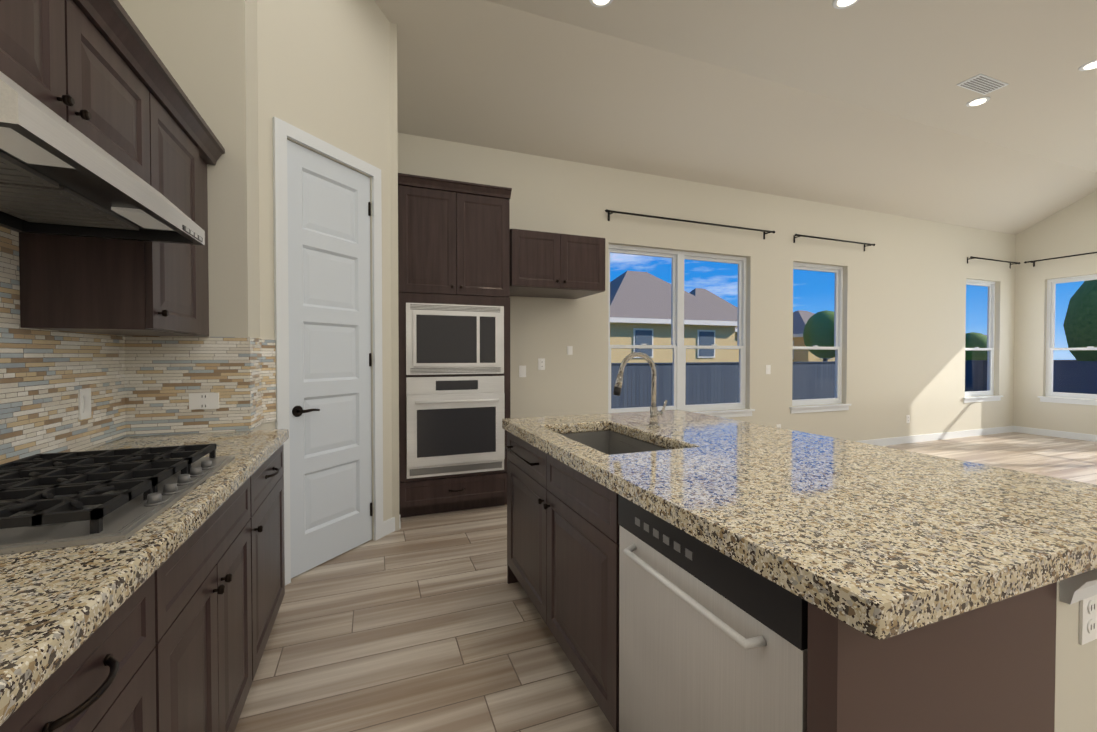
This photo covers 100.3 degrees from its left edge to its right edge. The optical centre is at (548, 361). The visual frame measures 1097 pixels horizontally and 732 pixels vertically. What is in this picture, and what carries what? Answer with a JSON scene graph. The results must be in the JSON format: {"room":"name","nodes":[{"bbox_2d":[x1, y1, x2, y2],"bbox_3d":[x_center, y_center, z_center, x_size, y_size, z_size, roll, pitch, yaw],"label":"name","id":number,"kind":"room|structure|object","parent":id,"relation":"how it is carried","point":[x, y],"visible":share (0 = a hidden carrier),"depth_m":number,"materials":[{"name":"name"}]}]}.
{"room":"kitchen","nodes":[
{"label":"kitchen","id":0,"kind":"room"},
{"bbox_2d":[118,0,399,539],"bbox_3d":[-1.636,-0.905,3.052,1.209,4.310,1.760,0,1,-21],"label":"wall","id":1,"kind":"structure","parent":0,"point":[243,73],"depth_m":2.47,"materials":[{"name":"paint"}]},
{"bbox_2d":[19,68,215,336],"bbox_3d":[-1.603,-0.551,1.776,0.331,0.880,0.645,0,1,-21],"label":"upper cabinet","id":2,"kind":"object","parent":1,"relation":"attached to","point":[68,283],"depth_m":1.54,"materials":[{"name":"brown wood"}]},
{"bbox_2d":[0,226,275,464],"bbox_3d":[-0.918,-0.109,0.263,0.537,0.938,4.596,0,1,-21],"label":"backsplash","id":3,"kind":"structure","parent":1,"relation":"attached to","point":[142,385],"depth_m":1.92,"materials":[{"name":"tile"}]},
{"bbox_2d":[189,393,218,409],"bbox_3d":[-1.599,0.184,2.125,0.115,0.076,0.009,0,1,-21],"label":"electrical outlet plate","id":4,"kind":"object","parent":1,"relation":"attached to","point":[197,401],"depth_m":2.12,"materials":[{"name":"white plastic"}]},
{"bbox_2d":[273,117,382,584],"bbox_3d":[-1.346,-0.045,2.851,0.595,2.575,0.564,0,1,-21],"label":"door frame","id":5,"kind":"structure","parent":1,"relation":"attached to","point":[283,130],"depth_m":2.56,"materials":[{"name":"white wood"}]},
{"bbox_2d":[287,140,372,577],"bbox_3d":[-1.363,-0.010,2.873,0.471,2.488,0.466,0,1,-21],"label":"pantry door","id":6,"kind":"structure","parent":1,"relation":"in","point":[329,307],"depth_m":2.84,"materials":[{"name":"white wood"}]},
{"bbox_2d":[234,432,1096,731],"bbox_3d":[4.062,1.317,1.908,11.600,0.120,8.650,0,1,-21],"label":"floor","id":7,"kind":"structure","parent":0,"point":[432,622],"depth_m":2.07,"materials":[{"name":"brown wood"}]},
{"bbox_2d":[0,723,3,731],"bbox_3d":[-0.723,0.854,-0.085,0.601,0.868,1.039,0,1,-21],"label":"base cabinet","id":8,"kind":"object","parent":7,"relation":"on","point":[2,726],"depth_m":0.54,"materials":[{"name":"brown wood"}]},
{"bbox_2d":[4,547,183,731],"bbox_3d":[-0.979,0.843,0.581,0.601,0.868,0.643,0,1,-21],"label":"base cabinet","id":9,"kind":"object","parent":7,"relation":"on","point":[176,640],"depth_m":0.82,"materials":[{"name":"brown wood"}]},
{"bbox_2d":[180,467,263,731],"bbox_3d":[-1.210,0.834,1.180,0.601,0.868,0.897,0,1,-21],"label":"base cabinet","id":10,"kind":"object","parent":7,"relation":"on","point":[222,625],"depth_m":1.32,"materials":[{"name":"brown wood"}]},
{"bbox_2d":[260,444,284,648],"bbox_3d":[-1.454,0.825,1.815,0.601,0.868,0.718,0,1,-21],"label":"base cabinet","id":11,"kind":"object","parent":7,"relation":"on","point":[272,559],"depth_m":1.98,"materials":[{"name":"brown wood"}]},
{"bbox_2d":[0,429,288,725],"bbox_3d":[-0.811,0.389,0.146,0.641,0.053,4.286,0,1,-21],"label":"countertop","id":12,"kind":"structure","parent":11,"relation":"on","point":[59,607],"depth_m":0.77,"materials":[{"name":"stone"}]},
{"bbox_2d":[0,443,234,554],"bbox_3d":[-1.211,0.316,1.156,0.528,0.061,0.760,0,1,-21],"label":"cooktop","id":13,"kind":"object","parent":12,"relation":"in","point":[58,500],"visible":1,"depth_m":1.07,"materials":[{"name":"metal"}]},
{"bbox_2d":[398,173,511,517],"bbox_3d":[-0.848,-0.099,3.914,0.920,2.650,0.732,0,1,-21],"label":"tall cabinet","id":14,"kind":"object","parent":7,"relation":"on","point":[454,308],"visible":1,"depth_m":3.64,"materials":[{"name":"brown wood"}]},
{"bbox_2d":[406,303,503,374],"bbox_3d":[-0.733,-0.177,3.655,0.774,0.555,0.040,0,1,-21],"label":"microwave","id":15,"kind":"object","parent":14,"relation":"in","point":[442,338],"depth_m":3.63,"materials":[{"name":"metal"}]},
{"bbox_2d":[406,376,504,478],"bbox_3d":[-0.721,0.511,3.636,0.774,0.780,0.104,0,1,-21],"label":"wall oven","id":16,"kind":"object","parent":14,"relation":"in","point":[454,428],"depth_m":3.64,"materials":[{"name":"metal"}]},
{"bbox_2d":[605,507,1008,731],"bbox_3d":[0.595,0.884,1.234,0.582,0.766,0.687,0,1,-21],"label":"base cabinet","id":17,"kind":"object","parent":7,"relation":"on","point":[653,622],"depth_m":0.91,"materials":[{"name":"brown wood"}]},
{"bbox_2d":[618,494,807,731],"bbox_3d":[0.585,0.835,1.203,0.622,0.865,0.639,0,1,-21],"label":"dishwasher","id":18,"kind":"object","parent":17,"relation":"in","point":[708,642],"depth_m":1.05,"materials":[{"name":"metal"}]},
{"bbox_2d":[502,410,1096,639],"bbox_3d":[0.669,0.362,1.850,1.205,0.053,2.075,0,1,-21],"label":"countertop","id":19,"kind":"structure","parent":17,"relation":"on","point":[877,542],"depth_m":1.08,"materials":[{"name":"stone"}]},
{"bbox_2d":[561,431,668,454],"bbox_3d":[0.278,0.491,2.090,0.427,0.210,0.762,0,1,-21],"label":"sink","id":20,"kind":"object","parent":19,"relation":"in","point":[608,442],"depth_m":2.44,"materials":[{"name":"metal"}]},
{"bbox_2d":[613,352,666,426],"bbox_3d":[0.463,0.140,2.290,0.313,0.377,0.060,0,1,-21],"label":"faucet","id":21,"kind":"object","parent":19,"relation":"on","point":[655,413],"visible":1,"depth_m":2.30,"materials":[{"name":"silver metal"}]},
{"bbox_2d":[398,133,1015,440],"bbox_3d":[2.590,-0.951,5.701,11.300,4.300,0.150,0,1,-21],"label":"wall","id":22,"kind":"structure","parent":0,"point":[904,319],"depth_m":5.74,"materials":[{"name":"paint"}]},
{"bbox_2d":[519,366,525,376],"bbox_3d":[-0.255,0.097,4.535,0.070,0.115,0.011,0,1,-21],"label":"electrical outlet plate","id":23,"kind":"object","parent":22,"relation":"attached to","point":[522,369],"depth_m":4.53,"materials":[{"name":"white plastic"}]},
{"bbox_2d":[538,358,544,369],"bbox_3d":[-0.069,0.026,4.607,0.070,0.115,0.009,0,1,-21],"label":"electrical outlet plate","id":24,"kind":"object","parent":22,"relation":"attached to","point":[541,361],"depth_m":4.60,"materials":[{"name":"white plastic"}]},
{"bbox_2d":[510,229,604,298],"bbox_3d":[-0.007,-0.879,4.257,0.885,0.480,0.674,0,1,-21],"label":"upper cabinet","id":25,"kind":"object","parent":22,"relation":"attached to","point":[552,265],"visible":0.98,"depth_m":3.97,"materials":[{"name":"brown wood"}]},
{"bbox_2d":[567,346,572,354],"bbox_3d":[0.221,-0.116,4.715,0.060,0.090,0.011,0,1,-21],"label":"electrical outlet plate","id":26,"kind":"object","parent":22,"relation":"attached to","point":[569,348],"depth_m":4.71,"materials":[{"name":"white plastic"}]},
{"bbox_2d":[605,209,774,238],"bbox_3d":[1.665,-1.546,5.200,2.340,0.095,0.101,0,1,-21],"label":"curtain rod","id":27,"kind":"object","parent":22,"relation":"attached to","point":[763,231],"depth_m":5.10,"materials":[{"name":"black metal"}]},
{"bbox_2d":[766,365,770,373],"bbox_3d":[2.731,0.100,5.684,0.070,0.115,0.011,0,1,-21],"label":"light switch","id":28,"kind":"object","parent":22,"relation":"attached to","point":[768,367],"depth_m":5.68,"materials":[{"name":"white plastic"}]},
{"bbox_2d":[793,234,874,250],"bbox_3d":[3.746,-1.558,6.001,1.480,0.095,0.101,0,1,-21],"label":"curtain rod","id":29,"kind":"object","parent":22,"relation":"attached to","point":[798,235],"depth_m":5.92,"materials":[{"name":"black metal"}]},
{"bbox_2d":[906,415,909,422],"bbox_3d":[5.232,0.835,6.659,0.070,0.115,0.009,0,1,-21],"label":"electrical outlet plate","id":30,"kind":"object","parent":22,"relation":"attached to","point":[907,416],"depth_m":6.65,"materials":[{"name":"white plastic"}]},
{"bbox_2d":[856,426,1013,445],"bbox_3d":[4.020,1.142,6.195,7.960,0.100,0.014,0,1,-21],"label":"baseboard","id":31,"kind":"structure","parent":22,"relation":"attached to","point":[976,432],"depth_m":6.90,"materials":[{"name":"white wood"}]},
{"bbox_2d":[967,256,1019,268],"bbox_3d":[7.078,-1.578,7.283,1.340,0.095,0.101,0,1,-21],"label":"curtain rod","id":32,"kind":"object","parent":22,"relation":"attached to","point":[971,257],"depth_m":7.22,"materials":[{"name":"black metal"}]},
{"bbox_2d":[374,0,1096,234],"bbox_3d":[4.062,-2.317,1.853,11.500,0.850,8.550,0,1,-21],"label":"ceiling","id":33,"kind":"structure","parent":0,"point":[860,104],"depth_m":4.15,"materials":[{"name":"paint"}]},
{"bbox_2d":[589,0,612,6],"bbox_3d":[0.374,-2.559,3.221,0.179,0.008,0.179,0,1,-27],"label":"recessed light","id":34,"kind":"object","parent":33,"relation":"in","point":[597,3],"depth_m":3.26,"materials":[{"name":"white"}]},
{"bbox_2d":[832,0,858,8],"bbox_3d":[2.114,-2.559,3.237,0.179,0.008,0.179,-1,1,-30],"label":"recessed light","id":35,"kind":"object","parent":33,"relation":"in","point":[843,4],"depth_m":3.27,"materials":[{"name":"white"}]},
{"bbox_2d":[966,97,989,106],"bbox_3d":[4.267,-2.579,4.548,0.179,0.008,0.179,0,1,-27],"label":"recessed light","id":36,"kind":"object","parent":33,"relation":"in","point":[978,101],"depth_m":4.53,"materials":[{"name":"white"}]},
{"bbox_2d":[957,74,1008,94],"bbox_3d":[4.037,-2.574,4.255,0.440,0.009,0.180,0,1,-21],"label":"ceiling vent","id":37,"kind":"object","parent":33,"relation":"in","point":[982,84],"visible":1,"depth_m":4.25,"materials":[{"name":"white metal"}]},
{"bbox_2d":[1078,59,1096,70],"bbox_3d":[4.727,-2.570,3.964,0.179,0.008,0.179,0,1,-27],"label":"recessed light","id":38,"kind":"object","parent":33,"relation":"in","point":[1091,65],"depth_m":3.98,"materials":[{"name":"white"}]},
{"bbox_2d":[1013,191,1096,434],"bbox_3d":[9.265,-0.923,3.876,0.150,4.300,8.350,0,1,-21],"label":"wall","id":39,"kind":"structure","parent":0,"point":[1071,229],"depth_m":7.29,"materials":[{"name":"paint"}]},
{"bbox_2d":[1014,426,1096,441],"bbox_3d":[9.184,1.177,3.892,0.014,0.100,8.020,0,1,-21],"label":"baseboard","id":40,"kind":"structure","parent":39,"relation":"attached to","point":[1062,434],"depth_m":7.14,"materials":[{"name":"white wood"}]},
{"bbox_2d":[1024,252,1096,266],"bbox_3d":[8.003,-1.570,6.799,0.100,0.095,1.390,0,1,-21],"label":"curtain rod","id":41,"kind":"object","parent":39,"relation":"attached to","point":[1034,261],"depth_m":7.07,"materials":[{"name":"black metal"}]},
{"bbox_2d":[1038,274,1096,405],"bbox_3d":[9.128,-0.285,4.176,0.172,1.945,6.790,0,1,-21],"label":"window","id":42,"kind":"structure","parent":39,"relation":"in","point":[1069,398],"depth_m":7.24,"materials":[{"name":"white"}]},
{"bbox_2d":[1054,568,1096,731],"bbox_3d":[0.940,0.823,1.941,0.399,0.868,2.033,0,1,-21],"label":"wall","id":43,"kind":"structure","parent":0,"point":[1075,686],"depth_m":1.01,"materials":[{"name":"paint"}]},
{"bbox_2d":[1079,595,1096,644],"bbox_3d":[1.215,0.571,1.027,0.070,0.115,0.009,0,1,-21],"label":"electrical outlet plate","id":44,"kind":"object","parent":43,"relation":"attached to","point":[1088,618],"depth_m":1.02,"materials":[{"name":"white plastic"}]},
{"bbox_3d":[-1.141,-0.862,-0.127,0.150,4.300,8.350,0,1,-21],"label":"wall","id":45,"kind":"structure","parent":0,"visible":0},
{"bbox_2d":[0,0,159,191],"bbox_3d":[-1.325,-0.770,1.052,0.331,0.420,0.900,0,1,-21],"label":"upper cabinet","id":46,"kind":"object","parent":45,"relation":"attached to","point":[97,72],"depth_m":1.20,"materials":[{"name":"brown wood"}]},
{"bbox_2d":[78,388,90,419],"bbox_3d":[-1.755,0.160,1.737,0.012,0.115,0.070,0,1,-21],"label":"electrical outlet plate","id":47,"kind":"object","parent":45,"relation":"attached to","point":[84,395],"depth_m":1.73,"materials":[{"name":"white plastic"}]},
{"bbox_2d":[0,71,204,244],"bbox_3d":[-1.254,-0.477,1.084,0.484,0.163,0.896,0,1,-21],"label":"range hood","id":48,"kind":"object","parent":45,"relation":"attached to","point":[59,175],"visible":1,"depth_m":1.12,"materials":[{"name":"metal"}]},
{"label":"outside","id":49,"kind":"structure","parent":0,"visible":0},
{"bbox_3d":[17.029,1.842,22.523,130.000,0.200,150.000,0,1,-21],"label":"ground","id":50,"kind":"structure","parent":49,"visible":0},
{"bbox_2d":[610,271,738,362],"bbox_3d":[5.642,-2.060,29.227,9.400,7.400,9.000,0,1,-21],"label":"house","id":51,"kind":"structure","parent":50,"relation":"on","point":[698,308],"depth_m":26.00,"materials":[{"name":"beige brick"}]},
{"bbox_2d":[793,310,834,361],"bbox_3d":[27.284,-1.724,46.506,18.600,6.200,13.501,0,1,-21],"label":"house","id":52,"kind":"structure","parent":50,"relation":"on","point":[799,323],"depth_m":38.58,"materials":[{"name":"beige brick"}]},
{"bbox_2d":[611,360,1096,408],"bbox_3d":[27.427,1.235,-4.518,110.000,1.840,52.080,0,1,-21],"label":"fence","id":53,"kind":"object","parent":50,"relation":"on","point":[1073,379],"depth_m":15.02,"materials":[{"name":"grey wood"}]},
{"bbox_2d":[803,280,1096,360],"bbox_3d":[28.055,-1.625,21.660,16.000,6.760,31.770,0,1,-21],"label":"trees","id":54,"kind":"object","parent":50,"relation":"on","point":[1086,318],"depth_m":19.42,"materials":[{"name":"green plant"}]}
]}

